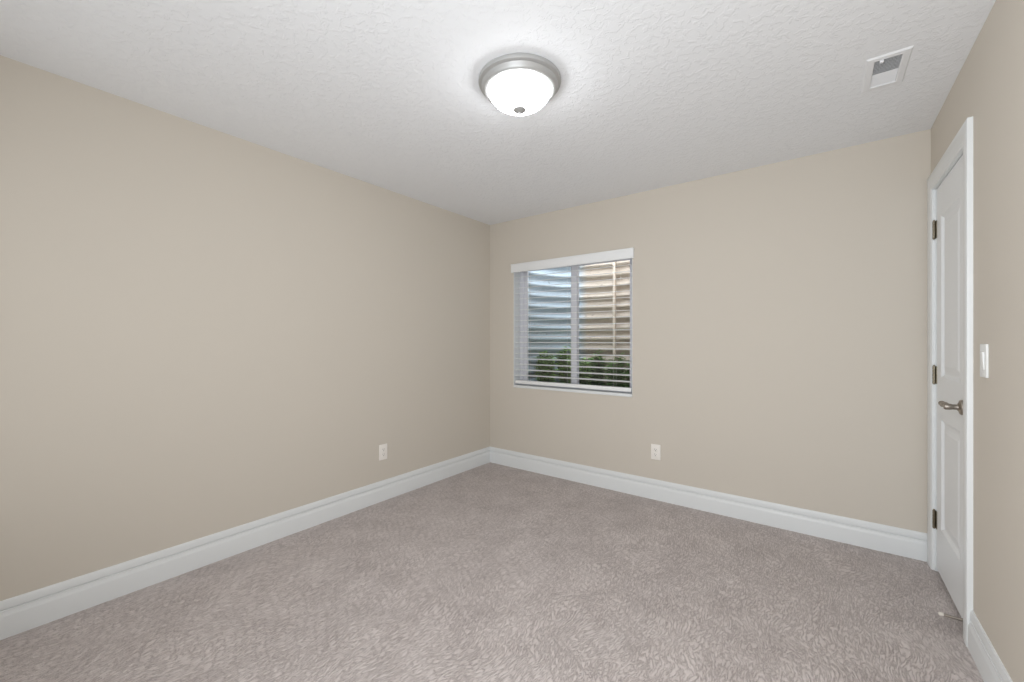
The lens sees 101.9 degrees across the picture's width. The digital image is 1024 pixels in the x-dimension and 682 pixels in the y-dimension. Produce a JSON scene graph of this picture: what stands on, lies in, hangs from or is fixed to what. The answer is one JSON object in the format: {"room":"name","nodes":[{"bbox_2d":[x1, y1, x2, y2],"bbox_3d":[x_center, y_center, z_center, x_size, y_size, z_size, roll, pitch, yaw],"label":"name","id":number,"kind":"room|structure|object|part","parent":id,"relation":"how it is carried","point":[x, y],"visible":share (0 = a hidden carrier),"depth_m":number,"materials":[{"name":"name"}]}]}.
{"room":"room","nodes":[
{"label":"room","id":0,"kind":"room"},
{"bbox_2d":[0,55,489,600],"bbox_3d":[-1.352,0.025,2.901,0.140,2.440,3.560,0,0,37],"label":"wall","id":1,"kind":"structure","parent":0,"point":[205,331],"depth_m":2.25,"materials":[{"name":"beige paint"}]},
{"bbox_2d":[0,447,489,639],"bbox_3d":[-1.290,1.166,2.854,0.016,0.156,3.560,0,0,37],"label":"baseboard","id":2,"kind":"structure","parent":1,"relation":"attached to","point":[21,613],"depth_m":2.26,"materials":[{"name":"white wood"}]},
{"bbox_2d":[379,443,386,460],"bbox_3d":[-1.005,0.867,3.241,0.009,0.121,0.074,0,0,37],"label":"power outlet","id":3,"kind":"object","parent":1,"relation":"attached to","point":[382,448],"visible":1,"depth_m":3.23,"materials":[{"name":"white plastic"}]},
{"bbox_2d":[0,462,983,681],"bbox_3d":[0.016,1.304,1.912,3.517,0.120,3.900,0,0,37],"label":"floor","id":4,"kind":"structure","parent":0,"point":[489,572],"depth_m":1.95,"materials":[{"name":"grey carpet"}]},
{"bbox_2d":[0,0,995,224],"bbox_3d":[0.016,-1.256,1.912,3.517,0.120,3.900,0,0,37],"label":"ceiling","id":5,"kind":"structure","parent":0,"point":[386,94],"depth_m":1.88,"materials":[{"name":"white paint"}]},
{"bbox_2d":[478,53,560,115],"bbox_3d":[0.035,-1.116,1.906,0.378,0.158,0.378,0,0,37],"label":"ceiling light","id":6,"kind":"object","parent":5,"relation":"attached to","point":[517,84],"visible":1,"depth_m":1.81,"materials":[{"name":"white glass"}]},
{"bbox_3d":[0.035,-1.107,1.906,0.286,0.086,0.286,0,0,37],"label":"lamp shade","id":7,"kind":"part","parent":6,"relation":"part of","materials":[{"name":"white glass"}]},
{"bbox_2d":[861,45,913,92],"bbox_3d":[1.652,-1.220,1.837,0.148,0.078,0.288,0,0,37],"label":"ceiling vent","id":8,"kind":"object","parent":5,"relation":"in","point":[885,67],"visible":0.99,"depth_m":1.83,"materials":[{"name":"white metal"}]},
{"bbox_2d":[490,129,930,532],"bbox_3d":[1.127,0.025,3.392,3.517,2.440,0.200,0,0,37],"label":"wall","id":9,"kind":"structure","parent":0,"point":[779,309],"depth_m":2.84,"materials":[{"name":"beige paint"}]},
{"bbox_2d":[514,258,631,396],"bbox_3d":[0.549,-0.146,3.806,1.205,1.208,0.181,0,0,37],"label":"window","id":10,"kind":"structure","parent":9,"relation":"in","point":[521,325],"depth_m":3.93,"materials":[{"name":"white plastic"}]},
{"bbox_3d":[0.363,-0.146,3.997,0.594,1.152,0.028,0,0,37],"label":"sash","id":11,"kind":"part","parent":10,"relation":"part of","materials":[{"name":"white plastic"}]},
{"bbox_2d":[511,247,633,391],"bbox_3d":[0.507,-0.169,3.754,1.241,1.173,0.084,0,0,37],"label":"window blind","id":12,"kind":"object","parent":10,"relation":"attached to","point":[626,253],"visible":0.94,"depth_m":3.71,"materials":[{"name":"white plastic"}]},
{"bbox_3d":[0.164,-0.157,4.026,0.002,1.108,0.057,0,0,37],"label":"ladder cord","id":13,"kind":"part","parent":12,"relation":"part of","materials":[{"name":"white fabric"}]},
{"bbox_3d":[0.516,-0.157,3.762,0.002,1.108,0.057,0,0,37],"label":"ladder cord","id":14,"kind":"part","parent":12,"relation":"part of","materials":[{"name":"white fabric"}]},
{"bbox_3d":[0.516,0.402,3.762,1.180,0.032,0.052,0,0,37],"label":"rail","id":15,"kind":"part","parent":12,"relation":"part of","materials":[{"name":"white plastic"}]},
{"bbox_3d":[0.526,0.446,3.776,1.203,0.024,0.106,0,0,37],"label":"sill","id":16,"kind":"part","parent":10,"relation":"part of","materials":[{"name":"white wood"}]},
{"bbox_3d":[0.810,-0.146,3.699,0.574,1.152,0.028,0,0,37],"label":"sash","id":17,"kind":"part","parent":10,"relation":"part of","materials":[{"name":"white plastic"}]},
{"bbox_2d":[651,444,660,459],"bbox_3d":[1.128,0.873,3.260,0.074,0.121,0.009,0,0,37],"label":"power outlet","id":18,"kind":"object","parent":9,"relation":"attached to","point":[655,449],"visible":1,"depth_m":3.26,"materials":[{"name":"white plastic"}]},
{"bbox_2d":[490,447,926,561],"bbox_3d":[1.061,1.166,3.305,3.236,0.156,0.016,0,0,37],"label":"baseboard","id":19,"kind":"structure","parent":9,"relation":"attached to","point":[912,544],"depth_m":2.90,"materials":[{"name":"white wood"}]},
{"bbox_2d":[931,0,1023,681],"bbox_3d":[1.349,0.025,0.874,0.140,2.440,3.560,0,0,37],"label":"wall","id":20,"kind":"structure","parent":0,"point":[988,87],"depth_m":1.44,"materials":[{"name":"beige paint"}]},
{"bbox_2d":[932,155,962,617],"bbox_3d":[2.097,0.203,2.007,0.102,2.038,0.629,0,0,37],"label":"door","id":21,"kind":"structure","parent":20,"relation":"in","point":[947,230],"depth_m":2.01,"materials":[{"name":"white paint"}]},
{"bbox_3d":[1.954,0.287,1.855,0.056,0.032,0.120,0,0,37],"label":"lever","id":22,"kind":"part","parent":21,"relation":"part of","materials":[{"name":"silver metal"}]},
{"bbox_2d":[938,612,962,621],"bbox_3d":[1.909,1.198,1.800,0.084,0.026,0.026,0,0,37],"label":"door stop","id":23,"kind":"object","parent":21,"relation":"attached to","point":[942,614],"visible":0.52,"depth_m":1.80,"materials":[{"name":"silver metal"}]},
{"bbox_3d":[1.912,1.198,1.798,0.065,0.015,0.015,0,0,37],"label":"rod","id":24,"kind":"part","parent":23,"relation":"part of","materials":[{"name":"silver metal"}]},
{"bbox_2d":[927,116,972,646],"bbox_3d":[2.132,0.169,1.976,0.108,2.152,0.802,0,0,37],"label":"door frame","id":25,"kind":"structure","parent":20,"relation":"attached to","point":[963,140],"depth_m":1.73,"materials":[{"name":"white wood"}]},
{"bbox_2d":[980,344,988,377],"bbox_3d":[1.762,0.073,1.552,0.012,0.125,0.080,0,0,37],"label":"light switch","id":26,"kind":"object","parent":20,"relation":"attached to","point":[984,348],"visible":1,"depth_m":1.54,"materials":[{"name":"white plastic"}]},
{"bbox_2d":[967,610,1012,681],"bbox_3d":[1.038,1.166,0.590,0.016,0.156,2.731,0,0,37],"label":"baseboard","id":27,"kind":"structure","parent":20,"relation":"attached to","point":[989,665],"depth_m":1.53,"materials":[{"name":"white wood"}]},
{"label":"outside","id":28,"kind":"structure","parent":0,"visible":0},
{"bbox_3d":[1.007,0.744,4.388,2.050,0.100,1.250,0,0,37],"label":"ground","id":29,"kind":"structure","parent":28,"visible":0},
{"bbox_2d":[531,350,558,381],"bbox_3d":[0.353,0.395,4.325,0.307,0.600,0.269,0,0,-4],"label":"leafy plant","id":30,"kind":"object","parent":29,"relation":"on","point":[547,362],"visible":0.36,"depth_m":4.28,"materials":[{"name":"green plant"}]},
{"bbox_3d":[0.356,0.400,4.318,0.184,0.591,0.175,0,0,6],"label":"stem","id":31,"kind":"part","parent":30,"relation":"part of","materials":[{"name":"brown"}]},
{"bbox_2d":[555,345,570,382],"bbox_3d":[0.605,0.370,4.527,0.316,0.650,0.306,0,0,37],"label":"leafy plant","id":32,"kind":"object","parent":29,"relation":"on","point":[561,368],"visible":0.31,"depth_m":4.50,"materials":[{"name":"green plant"}]},
{"bbox_3d":[0.603,0.373,4.522,0.213,0.645,0.198,0,0,37],"label":"stem","id":33,"kind":"part","parent":32,"relation":"part of","materials":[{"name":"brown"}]},
{"bbox_2d":[529,260,629,385],"bbox_3d":[0.874,-0.175,4.244,1.410,1.840,0.855,0,0,37],"label":"window well","id":34,"kind":"object","parent":29,"relation":"on","point":[548,330],"visible":0.2,"depth_m":4.63,"materials":[{"name":"metal"}]},
{"bbox_2d":[569,358,593,384],"bbox_3d":[0.702,0.432,4.204,0.261,0.526,0.294,0,0,-10],"label":"leafy plant","id":35,"kind":"object","parent":29,"relation":"on","point":[581,375],"visible":0.25,"depth_m":4.16,"materials":[{"name":"green plant"}]},
{"bbox_3d":[0.694,0.433,4.195,0.152,0.524,0.171,0,0,-18],"label":"stem","id":36,"kind":"part","parent":35,"relation":"part of","materials":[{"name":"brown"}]},
{"bbox_2d":[587,349,607,385],"bbox_3d":[0.901,0.389,4.458,0.275,0.613,0.285,0,0,4],"label":"leafy plant","id":37,"kind":"object","parent":29,"relation":"on","point":[599,364],"visible":0.41,"depth_m":4.42,"materials":[{"name":"green plant"}]},
{"bbox_2d":[604,353,626,386],"bbox_3d":[1.067,0.407,4.189,0.274,0.576,0.303,0,0,-24],"label":"leafy plant","id":38,"kind":"object","parent":29,"relation":"on","point":[611,364],"visible":0.44,"depth_m":4.14,"materials":[{"name":"green plant"}]},
{"bbox_2d":[621,358,629,386],"bbox_3d":[1.149,0.420,3.884,0.243,0.551,0.254,0,0,37],"label":"leafy plant","id":39,"kind":"object","parent":29,"relation":"on","point":[627,384],"visible":0.12,"depth_m":3.88,"materials":[{"name":"green plant"}]}
]}

